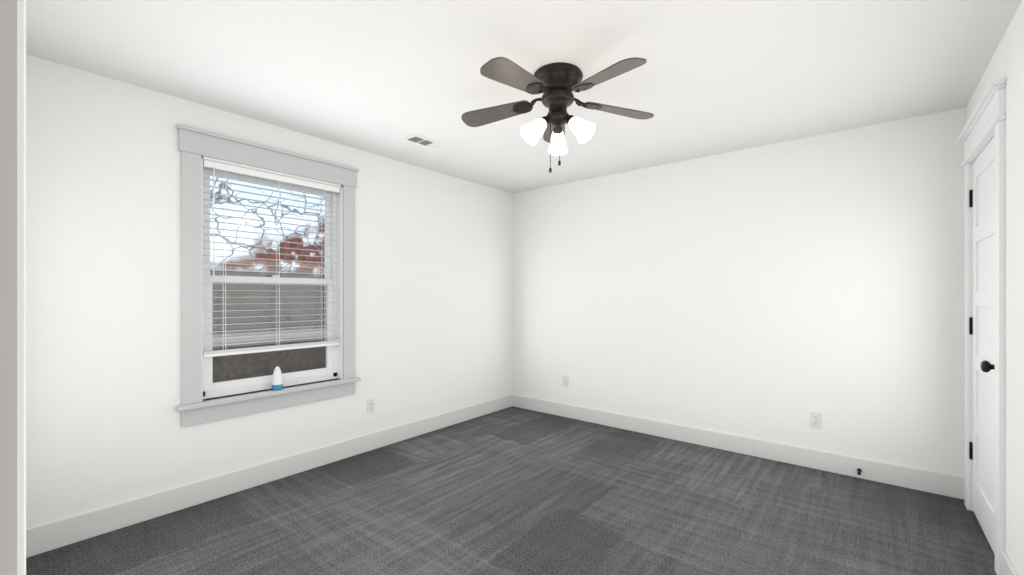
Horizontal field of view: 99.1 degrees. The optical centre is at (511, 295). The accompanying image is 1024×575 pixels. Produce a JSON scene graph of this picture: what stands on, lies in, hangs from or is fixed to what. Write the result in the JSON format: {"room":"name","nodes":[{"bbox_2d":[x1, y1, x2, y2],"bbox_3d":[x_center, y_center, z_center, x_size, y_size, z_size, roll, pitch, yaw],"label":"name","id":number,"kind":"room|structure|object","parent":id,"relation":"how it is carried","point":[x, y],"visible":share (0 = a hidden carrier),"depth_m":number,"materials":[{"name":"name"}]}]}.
{"room":"empty bedroom","nodes":[
{"label":"empty bedroom","id":0,"kind":"room"},
{"bbox_2d":[0,0,25,574],"bbox_3d":[-1.069,0.050,0.820,3.640,2.440,0.120,0,0,39],"label":"door frame","id":1,"kind":"structure","parent":0,"point":[12,287],"depth_m":0.01,"materials":[{"name":"white paint"}]},
{"bbox_2d":[26,54,511,528],"bbox_3d":[-1.472,0.050,3.317,0.140,2.440,4.780,0,0,39],"label":"wall","id":2,"kind":"structure","parent":0,"point":[433,296],"depth_m":2.52,"materials":[{"name":"white paint"}]},
{"bbox_2d":[176,124,360,426],"bbox_3d":[-1.644,-0.112,3.060,0.198,1.783,1.180,0,0,39],"label":"window","id":3,"kind":"structure","parent":2,"relation":"in","point":[194,145],"depth_m":2.93,"materials":[{"name":"grey wood"}]},
{"bbox_2d":[203,160,339,357],"bbox_3d":[-1.629,-0.226,3.048,0.068,1.222,0.896,0,0,39],"label":"window blind","id":4,"kind":"object","parent":3,"relation":"attached to","point":[226,168],"visible":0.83,"depth_m":2.98,"materials":[{"name":"white plastic"}]},
{"bbox_2d":[272,366,282,390],"bbox_3d":[-1.617,0.570,3.009,0.068,0.160,0.068,0,0,39],"label":"air freshener","id":5,"kind":"object","parent":3,"relation":"on","point":[277,382],"visible":1,"depth_m":2.99,"materials":[{"name":"white plastic"}]},
{"bbox_2d":[26,394,513,557],"bbox_3d":[-1.212,1.202,3.511,0.018,0.135,3.870,0,0,39],"label":"baseboard","id":6,"kind":"structure","parent":2,"relation":"attached to","point":[59,533],"depth_m":2.75,"materials":[{"name":"white wood"}]},
{"bbox_2d":[367,398,374,413],"bbox_3d":[-1.158,0.908,3.584,0.009,0.114,0.070,0,0,39],"label":"electrical outlet","id":7,"kind":"object","parent":2,"relation":"attached to","point":[370,405],"visible":1,"depth_m":3.58,"materials":[{"name":"white plastic"}]},
{"bbox_2d":[26,406,996,574],"bbox_3d":[-0.007,1.310,2.122,3.920,0.080,4.780,0,0,39],"label":"floor","id":8,"kind":"structure","parent":0,"point":[512,490],"depth_m":2.47,"materials":[{"name":"grey carpet"}]},
{"bbox_2d":[26,0,1021,192],"bbox_3d":[-0.007,-1.220,2.122,3.920,0.100,4.780,0,0,39],"label":"ceiling","id":9,"kind":"structure","parent":0,"point":[384,78],"depth_m":2.20,"materials":[{"name":"white paint"}]},
{"bbox_2d":[403,134,446,149],"bbox_3d":[-0.664,-1.165,3.335,0.150,0.010,0.305,0,0,39],"label":"ceiling vent","id":10,"kind":"object","parent":9,"relation":"in","point":[424,142],"visible":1,"depth_m":3.33,"materials":[{"name":"white metal"}]},
{"bbox_2d":[461,57,653,172],"bbox_3d":[0.216,-0.909,2.284,1.078,0.522,1.031,0,0,39],"label":"ceiling fan","id":11,"kind":"object","parent":9,"relation":"hanging from","point":[556,84],"visible":1,"depth_m":2.25,"materials":[{"name":"brown wood"}]},
{"bbox_2d":[512,107,965,476],"bbox_3d":[1.459,0.050,3.920,3.640,2.440,0.140,0,0,39],"label":"wall","id":12,"kind":"structure","parent":0,"point":[777,292],"depth_m":3.38,"materials":[{"name":"white paint"}]},
{"bbox_2d":[563,376,567,386],"bbox_3d":[0.557,0.900,4.559,0.070,0.114,0.009,0,0,39],"label":"electrical outlet","id":13,"kind":"object","parent":12,"relation":"attached to","point":[565,381],"visible":1,"depth_m":4.55,"materials":[{"name":"white plastic"}]},
{"bbox_2d":[514,395,963,499],"bbox_3d":[1.421,1.202,3.850,3.610,0.135,0.015,0,0,39],"label":"baseboard","id":14,"kind":"structure","parent":12,"relation":"attached to","point":[907,477],"depth_m":3.37,"materials":[{"name":"white wood"}]},
{"bbox_2d":[810,412,821,428],"bbox_3d":[2.225,0.915,3.199,0.070,0.114,0.009,0,0,39],"label":"electrical outlet","id":15,"kind":"object","parent":12,"relation":"attached to","point":[815,419],"visible":1,"depth_m":3.20,"materials":[{"name":"white plastic"}]},
{"bbox_2d":[966,0,1023,574],"bbox_3d":[1.457,0.050,0.928,0.140,2.440,4.780,0,0,39],"label":"wall","id":16,"kind":"structure","parent":0,"point":[1007,61],"depth_m":1.83,"materials":[{"name":"white paint"}]},
{"bbox_2d":[957,78,1005,574],"bbox_3d":[2.511,0.155,2.259,0.190,2.230,0.942,0,0,39],"label":"door frame","id":17,"kind":"structure","parent":16,"relation":"attached to","point":[984,125],"depth_m":2.00,"materials":[{"name":"white wood"}]},
{"bbox_2d":[969,136,994,553],"bbox_3d":[2.477,0.241,2.303,0.092,2.033,0.740,0,0,39],"label":"door","id":18,"kind":"structure","parent":16,"relation":"in","point":[982,324],"depth_m":2.34,"materials":[{"name":"white painted wood"},{"name":"black metal"}]},
{"bbox_2d":[1001,550,1017,574],"bbox_3d":[1.281,1.202,0.834,0.015,0.135,2.871,0,0,39],"label":"baseboard","id":19,"kind":"structure","parent":16,"relation":"attached to","point":[1007,568],"depth_m":1.88,"materials":[{"name":"white wood"}]},
{"label":"outside","id":20,"kind":"structure","parent":0,"visible":0},
{"bbox_2d":[210,176,325,382],"bbox_3d":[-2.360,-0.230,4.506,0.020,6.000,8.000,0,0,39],"label":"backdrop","id":21,"kind":"structure","parent":20,"point":[233,326],"depth_m":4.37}
]}

